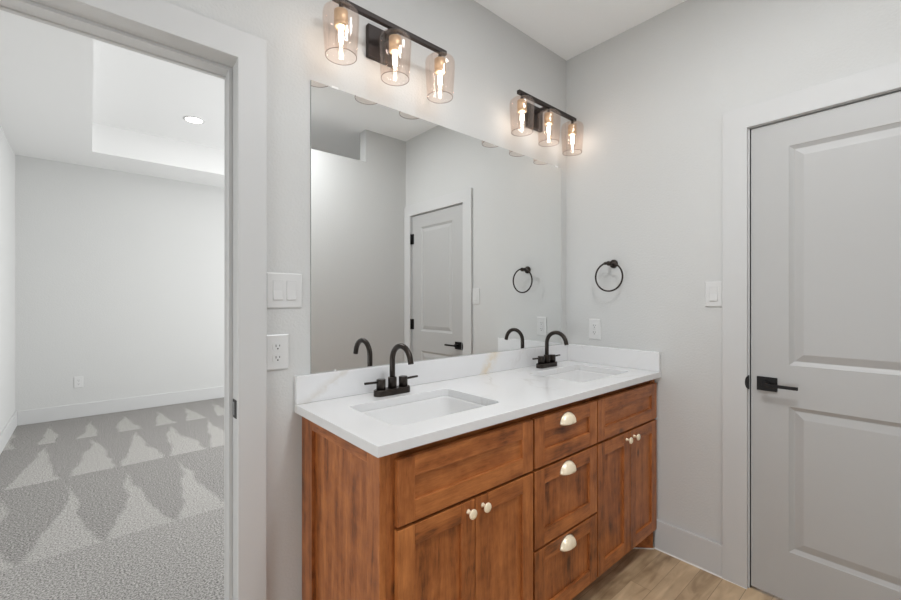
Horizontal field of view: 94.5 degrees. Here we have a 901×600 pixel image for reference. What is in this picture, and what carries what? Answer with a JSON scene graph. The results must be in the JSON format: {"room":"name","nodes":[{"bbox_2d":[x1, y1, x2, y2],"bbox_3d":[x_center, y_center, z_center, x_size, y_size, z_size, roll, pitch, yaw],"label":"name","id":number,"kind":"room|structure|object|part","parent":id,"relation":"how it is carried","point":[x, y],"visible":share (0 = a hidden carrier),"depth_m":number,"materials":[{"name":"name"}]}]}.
{"room":"bathroom","nodes":[
{"label":"bathroom","id":0,"kind":"room"},
{"bbox_2d":[0,126,14,433],"bbox_3d":[-2.995,-0.294,2.505,0.100,3.145,4.477,0,0,-41],"label":"wall","id":1,"kind":"structure","parent":0,"point":[7,155],"depth_m":3.79,"materials":[{"name":"grey paint"}]},
{"bbox_2d":[0,411,16,453],"bbox_3d":[-2.951,1.205,2.543,0.015,0.148,4.477,0,0,-41],"label":"baseboard","id":2,"kind":"structure","parent":1,"relation":"attached to","point":[5,435],"depth_m":3.78,"materials":[{"name":"grey paint"}]},
{"bbox_2d":[0,10,223,187],"bbox_3d":[-1.354,-1.671,3.925,4.240,0.390,4.477,0,0,-41],"label":"ceiling","id":3,"kind":"structure","parent":0,"point":[66,96],"depth_m":3.53,"materials":[{"name":"white paint"}]},
{"bbox_2d":[183,116,204,123],"bbox_3d":[-2.515,-1.763,4.084,0.186,0.006,0.186,0,0,-41],"label":"recessed light","id":4,"kind":"object","parent":3,"relation":"in","point":[192,119],"visible":1,"depth_m":4.08,"materials":[{"name":"white plastic"}]},
{"bbox_2d":[15,155,223,410],"bbox_3d":[-2.851,-0.294,5.655,4.440,3.145,0.100,0,0,-41],"label":"wall","id":5,"kind":"structure","parent":0,"point":[119,276],"depth_m":4.73,"materials":[{"name":"grey paint"}]},
{"bbox_2d":[74,376,82,387],"bbox_3d":[-4.056,0.896,4.541,0.078,0.122,0.008,0,0,-41],"label":"wall outlet","id":6,"kind":"object","parent":5,"relation":"attached to","point":[78,381],"visible":1,"depth_m":4.54,"materials":[{"name":"white plastic"}]},
{"bbox_2d":[17,386,223,425],"bbox_3d":[-2.808,1.205,5.617,4.225,0.148,0.015,0,0,-41],"label":"baseboard","id":7,"kind":"structure","parent":5,"relation":"attached to","point":[24,417],"depth_m":4.73,"materials":[{"name":"grey paint"}]},
{"bbox_2d":[164,0,565,599],"bbox_3d":[-0.526,-0.294,1.585,6.250,3.145,0.145,0,0,-41],"label":"wall","id":8,"kind":"structure","parent":0,"point":[489,59],"depth_m":1.53,"materials":[{"name":"grey paint"}]},
{"bbox_2d":[0,0,236,599],"bbox_3d":[-1.041,0.244,1.134,0.831,2.070,0.153,0,0,-41],"label":"trim","id":9,"kind":"structure","parent":8,"relation":"attached to","point":[63,12],"depth_m":1.37,"materials":[{"name":"grey paint"}]},
{"bbox_3d":[-0.705,0.359,1.366,0.002,0.060,0.064,0,0,-41],"label":"strike plate","id":10,"kind":"part","parent":9,"relation":"part of","materials":[{"name":"black"}]},
{"bbox_2d":[66,0,266,599],"bbox_3d":[-0.991,0.206,1.075,0.982,2.145,0.018,0,0,-41],"label":"trim","id":11,"kind":"structure","parent":8,"relation":"attached to","point":[161,16],"depth_m":1.35,"materials":[{"name":"grey paint"}]},
{"bbox_2d":[267,334,288,370],"bbox_3d":[-0.592,0.178,1.426,0.076,0.121,0.008,0,0,-41],"label":"wall outlet","id":12,"kind":"object","parent":8,"relation":"attached to","point":[277,344],"visible":1,"depth_m":1.42,"materials":[{"name":"white plastic"}]},
{"bbox_2d":[272,354,282,361],"bbox_3d":[-0.591,0.198,1.424,0.034,0.029,0.003,0,0,-41],"label":"receptacle","id":13,"kind":"object","parent":12,"relation":"attached to","point":[275,357],"depth_m":1.42,"materials":[{"name":"white plastic"}]},
{"bbox_2d":[272,342,282,350],"bbox_3d":[-0.591,0.159,1.424,0.034,0.029,0.003,0,0,-41],"label":"receptacle","id":14,"kind":"object","parent":12,"relation":"attached to","point":[276,346],"depth_m":1.42,"materials":[{"name":"white plastic"}]},
{"bbox_2d":[267,272,301,307],"bbox_3d":[-0.574,-0.033,1.440,0.121,0.121,0.010,0,0,-41],"label":"light switch","id":15,"kind":"object","parent":8,"relation":"attached to","point":[284,290],"visible":1,"depth_m":1.44,"materials":[{"name":"white plastic"}]},
{"bbox_2d":[332,0,446,87],"bbox_3d":[-0.230,-0.973,1.631,0.577,0.235,0.173,0,0,-41],"label":"vanity light","id":16,"kind":"object","parent":8,"relation":"attached to","point":[383,47],"visible":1,"depth_m":1.64,"materials":[{"name":"black metal"}]},
{"bbox_2d":[334,7,347,30],"bbox_3d":[-0.385,-0.988,1.466,0.048,0.060,0.048,0,0,-41],"label":"socket","id":17,"kind":"object","parent":16,"relation":"attached to","point":[340,13],"depth_m":1.45,"materials":[{"name":"gold metal"}]},
{"bbox_3d":[-0.246,-1.052,1.650,0.024,0.016,0.079,0,0,-41],"label":"arm","id":18,"kind":"part","parent":16,"relation":"part of","materials":[{"name":"grey metal"}]},
{"bbox_2d":[389,34,400,55],"bbox_3d":[-0.214,-0.988,1.613,0.048,0.060,0.048,0,0,-41],"label":"socket","id":19,"kind":"object","parent":16,"relation":"attached to","point":[394,39],"depth_m":1.59,"materials":[{"name":"gold metal"}]},
{"bbox_2d":[434,57,445,75],"bbox_3d":[-0.044,-0.988,1.760,0.048,0.060,0.048,0,0,-41],"label":"socket","id":20,"kind":"object","parent":16,"relation":"attached to","point":[439,62],"depth_m":1.74,"materials":[{"name":"gold metal"}]},
{"bbox_2d":[295,344,566,404],"bbox_3d":[0.080,0.316,1.999,1.650,0.099,0.020,0,0,-41],"label":"backsplash","id":21,"kind":"structure","parent":8,"relation":"attached to","point":[314,387],"depth_m":1.80,"materials":[{"name":"stone"}]},
{"bbox_2d":[311,80,560,372],"bbox_3d":[0.083,-0.267,2.010,1.551,1.066,0.008,0,0,-41],"label":"wall mirror","id":22,"kind":"object","parent":8,"relation":"attached to","point":[437,241],"visible":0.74,"depth_m":1.82,"materials":[{"name":"clear glass"}]},
{"bbox_2d":[517,89,576,145],"bbox_3d":[0.518,-0.968,2.278,0.577,0.235,0.173,0,0,-41],"label":"vanity light","id":23,"kind":"object","parent":8,"relation":"attached to","point":[533,114],"visible":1,"depth_m":2.29,"materials":[{"name":"grey metal"}]},
{"bbox_2d":[517,99,526,113],"bbox_3d":[0.363,-0.983,2.112,0.048,0.060,0.048,0,0,-41],"label":"socket","id":24,"kind":"object","parent":23,"relation":"attached to","point":[521,103],"depth_m":2.09,"materials":[{"name":"gold metal"}]},
{"bbox_3d":[0.502,-1.047,2.297,0.024,0.016,0.079,0,0,-41],"label":"arm","id":25,"kind":"part","parent":23,"relation":"part of","materials":[{"name":"grey metal"}]},
{"bbox_2d":[544,112,552,125],"bbox_3d":[0.533,-0.983,2.260,0.048,0.060,0.048,0,0,-41],"label":"socket","id":26,"kind":"object","parent":23,"relation":"attached to","point":[548,116],"depth_m":2.24,"materials":[{"name":"gold metal"}]},
{"bbox_2d":[568,124,576,135],"bbox_3d":[0.704,-0.983,2.408,0.048,0.060,0.048,0,0,-41],"label":"socket","id":27,"kind":"object","parent":23,"relation":"attached to","point":[572,128],"depth_m":2.39,"materials":[{"name":"gold metal"}]},
{"bbox_2d":[0,397,783,599],"bbox_3d":[-0.944,1.309,2.068,6.050,0.060,7.822,0,0,-41],"label":"floor","id":28,"kind":"structure","parent":0,"point":[124,505],"depth_m":2.43,"materials":[{"name":"grey carpet"}]},
{"bbox_2d":[302,379,656,599],"bbox_3d":[0.279,0.838,1.803,1.643,0.883,0.570,0,0,-41],"label":"vanity cabinet","id":29,"kind":"object","parent":28,"relation":"on","point":[539,505],"visible":0.93,"depth_m":1.39,"materials":[{"name":"brown wood"}]},
{"bbox_3d":[-0.349,0.838,1.289,0.019,0.883,0.526,0,0,-41],"label":"panel","id":30,"kind":"part","parent":29,"relation":"part of","materials":[{"name":"brown wood"}]},
{"bbox_3d":[-0.037,0.893,1.198,0.284,0.560,0.017,0,0,-41],"label":"door","id":31,"kind":"part","parent":29,"relation":"part of","materials":[{"name":"brown wood"}]},
{"bbox_3d":[0.062,0.643,1.256,0.030,0.030,0.026,0,0,-41],"label":"knob","id":32,"kind":"part","parent":29,"relation":"part of","materials":[{"name":"beige metal"}]},
{"bbox_2d":[295,344,660,457],"bbox_3d":[0.265,0.331,1.801,1.670,0.130,0.563,0,0,-41],"label":"countertop","id":33,"kind":"structure","parent":29,"relation":"on","point":[509,384],"depth_m":1.64,"materials":[{"name":"stone"}]},
{"bbox_2d":[364,343,417,396],"bbox_3d":[-0.227,0.265,1.617,0.187,0.202,0.188,0,0,1],"label":"faucet","id":34,"kind":"object","parent":33,"relation":"on","point":[381,390],"visible":1,"depth_m":1.61,"materials":[{"name":"black metal"}]},
{"bbox_3d":[-0.296,0.313,1.568,0.061,0.011,0.009,0,0,-41],"label":"lever","id":35,"kind":"part","parent":34,"relation":"part of","materials":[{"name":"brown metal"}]},
{"bbox_3d":[-0.266,0.323,1.594,0.035,0.040,0.035,0,0,-41],"label":"handle","id":36,"kind":"part","parent":34,"relation":"part of","materials":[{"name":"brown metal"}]},
{"bbox_3d":[-0.189,0.254,1.582,0.034,0.179,0.153,0,0,-41],"label":"spout","id":37,"kind":"part","parent":34,"relation":"part of","materials":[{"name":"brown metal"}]},
{"bbox_3d":[-0.189,0.323,1.660,0.035,0.040,0.035,0,0,-41],"label":"handle","id":38,"kind":"part","parent":34,"relation":"part of","materials":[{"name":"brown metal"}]},
{"bbox_2d":[362,396,484,425],"bbox_3d":[-0.086,0.469,1.465,0.472,0.144,0.332,0,0,-41],"label":"sink","id":39,"kind":"object","parent":33,"relation":"in","point":[422,410],"visible":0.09,"depth_m":1.63,"materials":[{"name":"white ceramic"}]},
{"bbox_2d":[532,331,568,368],"bbox_3d":[0.528,0.265,2.272,0.187,0.202,0.188,0,0,1],"label":"faucet","id":40,"kind":"object","parent":33,"relation":"on","point":[548,360],"visible":1,"depth_m":2.26,"materials":[{"name":"black metal"}]},
{"bbox_3d":[0.489,0.323,2.248,0.035,0.040,0.035,0,0,-41],"label":"handle","id":41,"kind":"part","parent":40,"relation":"part of","materials":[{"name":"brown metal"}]},
{"bbox_3d":[0.567,0.323,2.315,0.035,0.040,0.035,0,0,-41],"label":"handle","id":42,"kind":"part","parent":40,"relation":"part of","materials":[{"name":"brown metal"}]},
{"bbox_3d":[0.567,0.254,2.237,0.034,0.179,0.153,0,0,-41],"label":"spout","id":43,"kind":"part","parent":40,"relation":"part of","materials":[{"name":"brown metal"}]},
{"bbox_2d":[544,370,613,381],"bbox_3d":[0.652,0.469,2.103,0.472,0.144,0.332,0,0,-41],"label":"sink","id":44,"kind":"object","parent":33,"relation":"in","point":[575,375],"visible":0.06,"depth_m":2.30,"materials":[{"name":"white ceramic"}]},
{"bbox_3d":[0.109,0.643,1.297,0.030,0.030,0.026,0,0,-41],"label":"knob","id":45,"kind":"part","parent":29,"relation":"part of","materials":[{"name":"beige metal"}]},
{"bbox_3d":[0.179,0.893,1.386,0.284,0.560,0.017,0,0,-41],"label":"door","id":46,"kind":"part","parent":29,"relation":"part of","materials":[{"name":"brown wood"}]},
{"bbox_3d":[0.453,0.752,1.623,0.419,0.278,0.017,0,0,-41],"label":"drawer","id":47,"kind":"part","parent":29,"relation":"part of","materials":[{"name":"brown wood"}]},
{"bbox_3d":[0.453,0.513,1.623,0.419,0.179,0.017,0,0,-41],"label":"drawer","id":48,"kind":"part","parent":29,"relation":"part of","materials":[{"name":"brown wood"}]},
{"bbox_3d":[0.453,1.037,1.623,0.419,0.272,0.017,0,0,-41],"label":"drawer","id":49,"kind":"part","parent":29,"relation":"part of","materials":[{"name":"brown wood"}]},
{"bbox_3d":[0.459,0.929,1.602,0.101,0.043,0.027,0,0,-41],"label":"cup pull","id":50,"kind":"part","parent":29,"relation":"part of","materials":[{"name":"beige metal"}]},
{"bbox_3d":[0.459,0.641,1.602,0.101,0.043,0.027,0,0,-41],"label":"cup pull","id":51,"kind":"part","parent":29,"relation":"part of","materials":[{"name":"beige metal"}]},
{"bbox_3d":[0.459,0.453,1.602,0.101,0.043,0.027,0,0,-41],"label":"cup pull","id":52,"kind":"part","parent":29,"relation":"part of","materials":[{"name":"beige metal"}]},
{"bbox_3d":[0.725,0.893,1.858,0.284,0.560,0.017,0,0,-41],"label":"door","id":53,"kind":"part","parent":29,"relation":"part of","materials":[{"name":"brown wood"}]},
{"bbox_3d":[0.820,0.643,1.912,0.030,0.030,0.026,0,0,-41],"label":"knob","id":54,"kind":"part","parent":29,"relation":"part of","materials":[{"name":"beige metal"}]},
{"bbox_3d":[0.875,0.643,1.959,0.030,0.030,0.026,0,0,-41],"label":"knob","id":55,"kind":"part","parent":29,"relation":"part of","materials":[{"name":"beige metal"}]},
{"bbox_3d":[0.943,0.893,2.046,0.284,0.560,0.017,0,0,-41],"label":"door","id":56,"kind":"part","parent":29,"relation":"part of","materials":[{"name":"brown wood"}]},
{"bbox_2d":[474,0,685,60],"bbox_3d":[0.060,-1.521,-0.186,4.820,0.100,3.300,0,0,-41],"label":"ceiling","id":57,"kind":"structure","parent":0,"point":[567,28],"depth_m":2.18,"materials":[{"name":"white paint"}]},
{"bbox_2d":[566,0,900,587],"bbox_3d":[1.805,-0.096,1.390,0.120,2.750,3.200,0,0,-41],"label":"wall","id":58,"kind":"structure","parent":0,"point":[648,102],"depth_m":2.06,"materials":[{"name":"grey paint"}]},
{"bbox_2d":[589,319,600,339],"bbox_3d":[0.835,0.169,2.412,0.009,0.119,0.074,0,0,-41],"label":"wall outlet","id":59,"kind":"object","parent":58,"relation":"attached to","point":[594,324],"visible":1,"depth_m":2.41,"materials":[{"name":"white plastic"}]},
{"bbox_2d":[592,323,596,334],"bbox_3d":[0.834,0.169,2.411,0.004,0.067,0.034,0,0,-41],"label":"receptacle","id":60,"kind":"object","parent":59,"relation":"attached to","point":[594,325],"depth_m":2.41,"materials":[{"name":"white plastic"}]},
{"bbox_2d":[595,260,622,291],"bbox_3d":[0.888,-0.135,2.306,0.066,0.180,0.166,0,0,-41],"label":"towel ring","id":61,"kind":"object","parent":58,"relation":"attached to","point":[613,263],"visible":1,"depth_m":2.30,"materials":[{"name":"black metal"}]},
{"bbox_2d":[655,519,721,576],"bbox_3d":[1.156,1.205,2.036,0.015,0.148,0.304,0,0,-41],"label":"baseboard","id":62,"kind":"structure","parent":58,"relation":"attached to","point":[705,553],"depth_m":2.02,"materials":[{"name":"grey paint"}]},
{"bbox_2d":[654,547,745,588],"bbox_3d":[1.180,1.276,1.993,0.005,0.005,0.400,0,0,-41],"label":"trim","id":63,"kind":"structure","parent":58,"relation":"attached to","point":[654,547],"depth_m":2.00,"materials":[{"name":"white wood"}]},
{"bbox_2d":[705,281,721,306],"bbox_3d":[1.232,-0.028,1.951,0.010,0.119,0.073,0,0,-41],"label":"light switch","id":64,"kind":"object","parent":58,"relation":"attached to","point":[713,289],"visible":1,"depth_m":1.95,"materials":[{"name":"white plastic"}]},
{"bbox_2d":[722,61,900,588],"bbox_3d":[1.591,0.258,1.622,0.140,2.042,0.714,0,0,-41],"label":"trim","id":65,"kind":"structure","parent":58,"relation":"attached to","point":[747,379],"depth_m":1.85,"materials":[{"name":"grey paint"}]},
{"bbox_3d":[1.318,0.364,1.849,0.024,0.060,0.013,0,0,-41],"label":"strike plate","id":66,"kind":"part","parent":65,"relation":"part of","materials":[{"name":"black"}]},
{"bbox_2d":[751,91,900,599],"bbox_3d":[1.555,0.255,1.575,0.089,2.021,0.701,0,0,-41],"label":"door","id":67,"kind":"structure","parent":58,"relation":"in","point":[826,185],"depth_m":1.66,"materials":[{"name":"grey paint"}]},
{"bbox_3d":[1.368,0.363,1.800,0.008,0.060,0.072,0,0,-41],"label":"handle","id":68,"kind":"part","parent":67,"relation":"part of","materials":[{"name":"black metal"}]},
{"bbox_3d":[1.380,0.362,1.744,0.046,0.022,0.122,0,0,-41],"label":"lever","id":69,"kind":"part","parent":67,"relation":"part of","materials":[{"name":"black metal"}]}
]}

